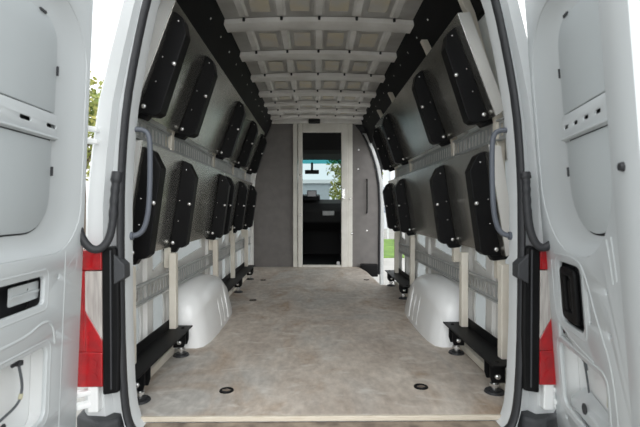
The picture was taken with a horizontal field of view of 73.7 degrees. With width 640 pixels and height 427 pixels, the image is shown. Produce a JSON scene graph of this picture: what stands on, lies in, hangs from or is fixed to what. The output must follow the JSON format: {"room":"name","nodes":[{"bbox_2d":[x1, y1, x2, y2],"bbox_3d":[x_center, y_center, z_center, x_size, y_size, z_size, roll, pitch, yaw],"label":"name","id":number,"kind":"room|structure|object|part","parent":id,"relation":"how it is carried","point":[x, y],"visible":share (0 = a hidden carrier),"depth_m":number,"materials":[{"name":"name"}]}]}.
{"room":"vehicle interior","nodes":[
{"label":"vehicle interior","id":0,"kind":"room"},
{"bbox_2d":[133,119,256,343],"bbox_3d":[-0.836,0.091,4.597,0.350,2.800,5.650,0,1,-1],"label":"wall","id":1,"kind":"structure","parent":0,"point":[151,315],"depth_m":2.65,"materials":[{"name":"paint"}]},
{"bbox_2d":[136,236,250,307],"bbox_3d":[-0.891,0.371,3.755,0.024,0.098,3.640,0,1,-1],"label":"rail","id":2,"kind":"object","parent":1,"relation":"attached to","point":[151,296],"visible":0.72,"depth_m":2.68,"materials":[{"name":"grey metal"}]},
{"bbox_2d":[136,118,251,182],"bbox_3d":[-0.884,-0.426,3.745,0.024,0.103,3.640,0,1,-1],"label":"rail","id":3,"kind":"object","parent":1,"relation":"attached to","point":[226,167],"visible":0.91,"depth_m":2.77,"materials":[{"name":"grey metal"}]},
{"bbox_3d":[-0.855,-0.736,3.966,0.142,0.630,4.330,0,1,-1],"label":"panel","id":4,"kind":"part","parent":1,"relation":"part of","materials":[{"name":"paint"}]},
{"bbox_2d":[176,0,271,136],"bbox_3d":[-0.726,-1.153,3.967,0.162,0.344,4.300,0,1,-1],"label":"trim","id":5,"kind":"structure","parent":1,"relation":"attached to","point":[206,16],"depth_m":3.08,"materials":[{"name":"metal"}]},
{"bbox_2d":[254,119,383,284],"bbox_3d":[-0.022,0.050,6.170,1.905,2.840,0.162,0,1,-1],"label":"wall","id":6,"kind":"structure","parent":0,"point":[278,215],"depth_m":6.14,"materials":[{"name":"paint"}]},
{"bbox_3d":[-0.676,-0.280,6.154,0.595,2.100,0.030,0,1,-1],"label":"panel","id":7,"kind":"part","parent":6,"relation":"part of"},
{"bbox_2d":[308,119,319,123],"bbox_3d":[-0.080,-1.308,6.050,0.165,0.060,0.063,0,1,-1],"label":"light","id":8,"kind":"object","parent":6,"relation":"attached to","point":[311,121],"visible":0.94,"depth_m":6.02,"materials":[{"name":"black plastic"}]},
{"bbox_3d":[-0.114,-1.329,6.132,1.460,0.080,0.100,0,1,-1],"label":"rail","id":9,"kind":"part","parent":6,"relation":"part of","materials":[{"name":"paint"}]},
{"bbox_3d":[0.651,-0.280,6.170,0.390,2.100,0.030,0,1,-1],"label":"panel","id":10,"kind":"part","parent":6,"relation":"part of","materials":[{"name":"grey plastic"}]},
{"bbox_2d":[366,179,367,213],"bbox_3d":[0.671,-0.249,6.121,0.020,0.499,0.070,0,1,-1],"label":"handle","id":11,"kind":"object","parent":6,"relation":"attached to","point":[366,179],"visible":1,"depth_m":6.09,"materials":[{"name":"black metal"}]},
{"bbox_2d":[216,0,422,119],"bbox_3d":[-0.022,-1.358,4.273,1.400,0.155,5.180,0,1,-1],"label":"ceiling","id":12,"kind":"structure","parent":0,"point":[306,59],"depth_m":3.38,"materials":[{"name":"paint"}]},
{"bbox_2d":[85,0,555,426],"bbox_3d":[0.008,-0.225,1.718,1.949,2.255,0.118,0,1,-1],"label":"door frame","id":13,"kind":"structure","parent":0,"point":[104,156],"depth_m":1.68,"materials":[{"name":"paint"}]},
{"bbox_2d":[0,0,101,426],"bbox_3d":[-0.901,-0.021,1.243,0.185,2.010,0.870,0,1,-3],"label":"door","id":14,"kind":"structure","parent":13,"relation":"in","point":[45,45],"depth_m":1.36,"materials":[{"name":"paint"}]},
{"bbox_3d":[-0.876,-0.087,1.210,0.020,0.293,0.363,0,1,-3],"label":"filler panel","id":15,"kind":"part","parent":14,"relation":"part of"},
{"bbox_3d":[-0.858,-0.474,1.212,0.020,0.296,0.375,0,1,-3],"label":"filler panel","id":16,"kind":"part","parent":14,"relation":"part of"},
{"bbox_2d":[80,171,122,253],"bbox_3d":[-0.839,-0.006,1.594,0.188,0.310,0.056,0,1,-27],"label":"cable sleeve","id":17,"kind":"object","parent":14,"relation":"attached to","point":[116,177],"visible":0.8,"depth_m":1.60,"materials":[{"name":"rubber"}]},
{"bbox_2d":[77,409,123,426],"bbox_3d":[-0.874,0.936,1.702,0.194,0.285,0.160,0,1,-1],"label":"trim","id":18,"kind":"structure","parent":13,"relation":"attached to","point":[114,419],"depth_m":1.65,"materials":[{"name":"plastic"}]},
{"bbox_2d":[77,246,129,394],"bbox_3d":[-0.834,0.410,1.675,0.189,0.564,0.122,0,1,-1],"label":"tail light","id":19,"kind":"object","parent":13,"relation":"attached to","point":[102,273],"visible":0.81,"depth_m":1.62,"materials":[{"name":"red plastic"},{"name":"clear plastic"}]},
{"bbox_2d":[129,127,152,239],"bbox_3d":[-0.721,-0.123,1.721,0.089,0.462,0.035,0,1,-8],"label":"handle","id":20,"kind":"object","parent":13,"relation":"attached to","point":[145,131],"visible":0.91,"depth_m":1.72,"materials":[{"name":"grey plastic"}]},
{"bbox_2d":[116,0,525,426],"bbox_3d":[0.009,-0.088,1.657,1.587,1.949,0.040,0,1,-1],"label":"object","id":21,"kind":"structure","parent":13,"relation":"attached to","point":[130,81],"depth_m":1.65,"materials":[{"name":"rubber"}]},
{"bbox_2d":[489,128,512,239],"bbox_3d":[0.737,-0.123,1.738,0.089,0.462,0.035,0,1,7],"label":"handle","id":22,"kind":"object","parent":13,"relation":"attached to","point":[496,132],"visible":0.88,"depth_m":1.74,"materials":[{"name":"grey plastic"}]},
{"bbox_2d":[517,410,557,426],"bbox_3d":[0.890,0.935,1.723,0.194,0.285,0.160,0,1,-1],"label":"trim","id":23,"kind":"structure","parent":13,"relation":"attached to","point":[527,418],"depth_m":1.67,"materials":[{"name":"plastic"}]},
{"bbox_2d":[512,245,564,391],"bbox_3d":[0.851,0.410,1.694,0.189,0.564,0.122,0,1,-1],"label":"tail light","id":24,"kind":"object","parent":13,"relation":"attached to","point":[538,365],"visible":0.7,"depth_m":1.64,"materials":[{"name":"red plastic"},{"name":"clear plastic"},{"name":"dark plastic"}]},
{"bbox_2d":[525,0,639,426],"bbox_3d":[0.827,-0.022,1.302,0.265,2.010,0.812,0,1,11],"label":"door","id":25,"kind":"structure","parent":13,"relation":"in","point":[584,55],"depth_m":1.26,"materials":[{"name":"paint"}]},
{"bbox_2d":[520,171,549,251],"bbox_3d":[0.844,-0.009,1.616,0.166,0.305,0.052,0,1,31],"label":"cable sleeve","id":26,"kind":"object","parent":25,"relation":"attached to","point":[525,176],"visible":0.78,"depth_m":1.62,"materials":[{"name":"rubber"}]},
{"bbox_3d":[0.840,0.272,1.428,0.018,0.100,0.030,0,1,11],"label":"handle lever","id":27,"kind":"part","parent":25,"relation":"part of","materials":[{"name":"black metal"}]},
{"bbox_3d":[0.841,0.274,1.435,0.029,0.180,0.130,0,1,11],"label":"handle","id":28,"kind":"part","parent":25,"relation":"part of","materials":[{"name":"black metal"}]},
{"bbox_3d":[0.773,-0.474,1.266,0.029,0.296,0.325,0,1,11],"label":"filler panel","id":29,"kind":"part","parent":25,"relation":"part of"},
{"bbox_3d":[0.801,-0.088,1.259,0.029,0.293,0.313,0,1,11],"label":"filler panel","id":30,"kind":"part","parent":25,"relation":"part of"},
{"bbox_2d":[139,267,504,426],"bbox_3d":[-0.018,0.849,3.946,1.860,0.101,4.630,0,1,-1],"label":"floor","id":31,"kind":"structure","parent":0,"point":[316,346],"depth_m":2.27,"materials":[{"name":"beige laminate"}]},
{"bbox_2d":[133,0,255,404],"bbox_3d":[-0.824,-0.095,3.450,0.196,1.800,3.440,0,1,-1],"label":"frame","id":32,"kind":"object","parent":31,"relation":"on","point":[155,349],"visible":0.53,"depth_m":2.43,"materials":[{"name":"metal"}]},
{"bbox_3d":[-0.836,0.451,1.876,0.040,0.434,0.044,0,1,-1],"label":"leg","id":33,"kind":"part","parent":32,"relation":"part of","materials":[{"name":"metal"}]},
{"bbox_3d":[-0.877,0.803,2.130,0.060,0.040,0.740,0,1,-1],"label":"floor rail","id":34,"kind":"part","parent":32,"relation":"part of","materials":[{"name":"metal"}]},
{"bbox_3d":[-0.812,-0.332,2.497,0.193,1.300,0.044,0,1,-1],"label":"post","id":35,"kind":"part","parent":32,"relation":"part of","materials":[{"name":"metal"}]},
{"bbox_3d":[-0.843,0.443,2.456,0.040,0.434,0.044,0,1,-1],"label":"leg","id":36,"kind":"part","parent":32,"relation":"part of","materials":[{"name":"metal"}]},
{"bbox_2d":[133,140,229,264],"bbox_3d":[-0.829,-0.058,2.745,0.210,0.562,1.710,0,1,-1],"label":"panel","id":37,"kind":"object","parent":32,"relation":"attached to","point":[190,198],"visible":0.86,"depth_m":2.46,"materials":[{"name":"metal"}]},
{"bbox_2d":[138,0,245,159],"bbox_3d":[-0.751,-0.704,2.783,0.269,0.527,1.760,0,1,-1],"label":"panel","id":38,"kind":"object","parent":32,"relation":"attached to","point":[185,90],"visible":0.91,"depth_m":2.37,"materials":[{"name":"metal"}]},
{"bbox_3d":[-0.824,-0.346,3.526,0.193,1.300,0.044,0,1,-1],"label":"post","id":39,"kind":"part","parent":32,"relation":"part of","materials":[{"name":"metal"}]},
{"bbox_3d":[-0.855,0.430,3.496,0.040,0.434,0.044,0,1,-1],"label":"leg","id":40,"kind":"part","parent":32,"relation":"part of","materials":[{"name":"metal"}]},
{"bbox_3d":[-0.834,-0.356,4.366,0.193,1.300,0.044,0,1,-1],"label":"post","id":41,"kind":"part","parent":32,"relation":"part of","materials":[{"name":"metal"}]},
{"bbox_3d":[-0.863,0.420,4.226,0.040,0.434,0.044,0,1,-1],"label":"leg","id":42,"kind":"part","parent":32,"relation":"part of","materials":[{"name":"wood"}]},
{"bbox_2d":[217,173,256,237],"bbox_3d":[-0.849,-0.079,4.420,0.210,0.562,1.600,0,1,-1],"label":"panel","id":43,"kind":"object","parent":32,"relation":"attached to","point":[242,195],"visible":0.7,"depth_m":4.36,"materials":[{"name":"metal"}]},
{"bbox_2d":[224,173,252,230],"bbox_3d":[-0.866,-0.094,4.419,0.104,0.533,1.600,0,1,-1],"label":"bracket","id":44,"kind":"object","parent":43,"relation":"on","point":[238,223],"depth_m":4.36,"materials":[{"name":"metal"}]},
{"bbox_3d":[-0.903,0.774,4.330,0.060,0.040,1.660,0,1,-1],"label":"floor rail","id":45,"kind":"part","parent":32,"relation":"part of","materials":[{"name":"metal"}]},
{"bbox_3d":[-0.842,-0.366,5.106,0.193,1.300,0.044,0,1,-1],"label":"post","id":46,"kind":"part","parent":32,"relation":"part of","materials":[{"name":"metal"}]},
{"bbox_2d":[224,101,266,174],"bbox_3d":[-0.771,-0.726,4.482,0.269,0.527,1.600,0,1,-1],"label":"panel","id":47,"kind":"object","parent":32,"relation":"attached to","point":[251,144],"visible":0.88,"depth_m":4.33,"materials":[{"name":"metal"}]},
{"bbox_3d":[-0.873,0.410,5.056,0.040,0.434,0.044,0,1,-1],"label":"leg","id":48,"kind":"part","parent":32,"relation":"part of","materials":[{"name":"wood"}]},
{"bbox_2d":[175,273,231,348],"bbox_3d":[-0.809,0.623,3.044,0.247,0.375,0.930,0,1,-1],"label":"wheel arch","id":49,"kind":"object","parent":31,"relation":"on","point":[204,303],"visible":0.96,"depth_m":2.73,"materials":[{"name":"white paint"}]},
{"bbox_2d":[219,387,233,393],"bbox_3d":[-0.435,0.822,1.986,0.068,0.006,0.068,0,1,-1],"label":"ring","id":50,"kind":"object","parent":31,"relation":"on","point":[225,390],"visible":1,"depth_m":1.98,"materials":[{"name":"black metal"}]},
{"bbox_3d":[-0.019,0.860,4.009,1.860,0.076,4.505,0,1,-1],"label":"frame","id":51,"kind":"part","parent":31,"relation":"part of","materials":[{"name":"white paint"}]},
{"bbox_3d":[0.008,0.890,1.692,1.500,0.076,0.120,0,1,-1],"label":"loading sill","id":52,"kind":"part","parent":31,"relation":"part of","materials":[{"name":"beige metal"}]},
{"bbox_2d":[414,383,427,389],"bbox_3d":[0.479,0.821,2.026,0.068,0.006,0.068,0,1,-1],"label":"ring","id":53,"kind":"object","parent":31,"relation":"on","point":[419,386],"visible":1,"depth_m":2.02,"materials":[{"name":"black metal"}]},
{"bbox_2d":[404,273,458,347],"bbox_3d":[0.794,0.623,3.063,0.247,0.375,0.930,0,1,-1],"label":"wheel arch","id":54,"kind":"object","parent":31,"relation":"on","point":[432,300],"visible":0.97,"depth_m":2.77,"materials":[{"name":"white paint"}]},
{"bbox_2d":[377,0,508,395],"bbox_3d":[0.772,-0.158,3.303,0.255,1.930,2.890,0,1,-1],"label":"frame","id":55,"kind":"object","parent":31,"relation":"on","point":[488,352],"visible":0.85,"depth_m":2.28,"materials":[{"name":"metal"}]},
{"bbox_3d":[0.754,-0.426,4.714,0.252,1.430,0.044,0,1,-1],"label":"post","id":56,"kind":"part","parent":55,"relation":"part of","materials":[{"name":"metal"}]},
{"bbox_3d":[0.817,0.416,4.556,0.040,0.434,0.044,0,1,-1],"label":"leg","id":57,"kind":"part","parent":55,"relation":"part of","materials":[{"name":"metal"}]},
{"bbox_3d":[0.762,-0.417,4.004,0.252,1.430,0.044,0,1,-1],"label":"post","id":58,"kind":"part","parent":55,"relation":"part of","materials":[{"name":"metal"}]},
{"bbox_3d":[0.859,0.775,4.251,0.060,0.040,0.980,0,1,-1],"label":"floor rail","id":59,"kind":"part","parent":55,"relation":"part of","materials":[{"name":"metal"}]},
{"bbox_3d":[0.826,0.426,3.816,0.040,0.434,0.044,0,1,-1],"label":"leg","id":60,"kind":"part","parent":55,"relation":"part of","materials":[{"name":"metal"}]},
{"bbox_2d":[372,12,502,171],"bbox_3d":[0.734,-0.713,3.425,0.269,0.527,2.790,0,1,-1],"label":"panel","id":61,"kind":"object","parent":55,"relation":"attached to","point":[453,91],"visible":0.94,"depth_m":2.55,"materials":[{"name":"metal"}]},
{"bbox_3d":[0.776,-0.401,2.764,0.252,1.430,0.044,0,1,-1],"label":"post","id":62,"kind":"part","parent":55,"relation":"part of","materials":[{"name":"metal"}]},
{"bbox_2d":[383,144,508,260],"bbox_3d":[0.813,-0.066,3.404,0.210,0.562,2.770,0,1,-1],"label":"panel","id":63,"kind":"object","parent":55,"relation":"attached to","point":[447,201],"visible":0.99,"depth_m":2.60,"materials":[{"name":"metal"}]},
{"bbox_3d":[0.841,0.443,2.496,0.040,0.434,0.044,0,1,-1],"label":"leg","id":64,"kind":"part","parent":55,"relation":"part of","materials":[{"name":"metal"}]},
{"bbox_3d":[0.784,-0.392,2.104,0.252,1.430,0.044,0,1,-1],"label":"post","id":65,"kind":"part","parent":55,"relation":"part of","materials":[{"name":"metal"}]},
{"bbox_3d":[0.882,0.801,2.236,0.060,0.040,0.690,0,1,-1],"label":"floor rail","id":66,"kind":"part","parent":55,"relation":"part of","materials":[{"name":"metal"}]},
{"bbox_3d":[0.847,0.450,1.966,0.040,0.434,0.044,0,1,-1],"label":"leg","id":67,"kind":"part","parent":55,"relation":"part of","materials":[{"name":"metal"}]},
{"bbox_2d":[303,124,382,274],"bbox_3d":[-0.056,-0.023,7.170,1.910,2.760,1.940,0,1,-1],"label":"wall","id":68,"kind":"structure","parent":0,"point":[319,247],"depth_m":7.08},
{"bbox_2d":[303,160,340,198],"bbox_3d":[-0.062,-0.590,7.725,1.720,0.720,0.736,0,1,-1],"label":"window","id":69,"kind":"structure","parent":68,"relation":"in","point":[327,183],"depth_m":7.70,"materials":[{"name":"clear glass"}]},
{"bbox_2d":[305,162,318,173],"bbox_3d":[-0.138,-0.780,7.352,0.240,0.211,0.166,0,1,-1],"label":"mirror","id":70,"kind":"object","parent":69,"relation":"attached to","point":[311,171],"visible":1,"depth_m":7.27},
{"bbox_2d":[303,194,340,230],"bbox_3d":[-0.062,-0.020,7.663,1.800,0.637,0.795,0,1,-1],"label":"dashboard","id":71,"kind":"object","parent":68,"relation":"attached to","point":[319,214],"visible":0.41,"depth_m":7.31},
{"bbox_2d":[307,190,316,196],"bbox_3d":[-0.139,-0.336,7.241,0.165,0.115,0.018,0,1,-1],"label":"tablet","id":72,"kind":"object","parent":71,"relation":"on","point":[310,193],"visible":1,"depth_m":7.23,"materials":[{"name":"grey plastic"}]},
{"bbox_2d":[323,211,333,215],"bbox_3d":[0.143,-0.004,7.278,0.200,0.080,0.020,0,1,-1],"label":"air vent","id":73,"kind":"object","parent":71,"relation":"attached to","point":[325,213],"depth_m":7.27,"materials":[{"name":"grey plastic"}]},
{"bbox_2d":[360,264,377,276],"bbox_3d":[0.732,0.905,5.451,0.365,0.350,1.440,0,1,-1],"label":"step","id":74,"kind":"structure","parent":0,"point":[371,269],"depth_m":6.01,"materials":[{"name":"plastic"}]},
{"bbox_2d":[398,14,508,372],"bbox_3d":[0.792,0.099,3.976,0.350,2.800,4.370,0,1,-1],"label":"wall","id":75,"kind":"structure","parent":0,"point":[483,311],"depth_m":2.58,"materials":[{"name":"paint"}]},
{"bbox_2d":[361,0,484,142],"bbox_3d":[0.689,-1.154,3.984,0.162,0.344,4.300,0,1,-1],"label":"trim","id":76,"kind":"structure","parent":75,"relation":"attached to","point":[432,18],"depth_m":3.05,"materials":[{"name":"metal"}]},
{"bbox_2d":[399,242,497,303],"bbox_3d":[0.864,0.377,3.365,0.024,0.098,2.820,0,1,-1],"label":"rail","id":77,"kind":"object","parent":75,"relation":"attached to","point":[492,282],"visible":0.76,"depth_m":2.77,"materials":[{"name":"grey metal"}]},
{"bbox_2d":[394,117,505,178],"bbox_3d":[0.857,-0.421,3.355,0.024,0.103,2.820,0,1,-1],"label":"rail","id":78,"kind":"object","parent":75,"relation":"attached to","point":[404,169],"visible":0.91,"depth_m":2.69,"materials":[{"name":"grey metal"}]},
{"bbox_3d":[0.825,-0.728,3.311,0.142,0.630,2.980,0,1,-1],"label":"panel","id":79,"kind":"part","parent":75,"relation":"part of","materials":[{"name":"paint"}]},
{"bbox_3d":[0.905,0.185,3.324,0.036,1.245,2.980,0,1,-1],"label":"panel","id":80,"kind":"part","parent":75,"relation":"part of","materials":[{"name":"paint"}]},
{"label":"outside","id":81,"kind":"structure","parent":0,"visible":0},
{"bbox_2d":[76,229,404,426],"bbox_3d":[-0.284,1.255,26.697,120.000,0.100,130.000,0,1,-1],"label":"ground","id":82,"kind":"structure","parent":81,"point":[388,262],"depth_m":11.11,"materials":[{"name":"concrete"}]},
{"bbox_2d":[84,70,103,233],"bbox_3d":[-10.294,-2.186,17.787,4.252,7.021,4.399,0,1,-1],"label":"tree","id":83,"kind":"object","parent":82,"relation":"on","point":[93,105],"visible":0.13,"depth_m":17.42,"materials":[{"name":"green plant"}]},
{"bbox_2d":[382,170,394,228],"bbox_3d":[9.100,-2.723,36.607,11.600,7.600,10.900,0,1,-1],"label":"building","id":84,"kind":"structure","parent":82,"relation":"on","point":[386,175],"depth_m":31.71,"materials":[{"name":"metal"}]},
{"bbox_2d":[383,179,404,238],"bbox_3d":[3.806,-0.223,21.155,3.450,3.000,0.060,0,1,-1],"label":"fence","id":85,"kind":"object","parent":82,"relation":"on","point":[387,179],"visible":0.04,"depth_m":21.14,"materials":[{"name":"metal"}]},
{"bbox_3d":[3.371,-0.223,21.150,0.060,3.000,0.060,0,1,-1],"label":"post","id":86,"kind":"part","parent":85,"relation":"part of","materials":[{"name":"metal"}]},
{"bbox_2d":[384,239,404,257],"bbox_3d":[15.604,1.309,17.132,28.450,0.040,7.500,0,1,-1],"label":"lawn","id":87,"kind":"structure","parent":82,"relation":"on","point":[388,243],"depth_m":15.71,"materials":[{"name":"green plant"}]}
]}

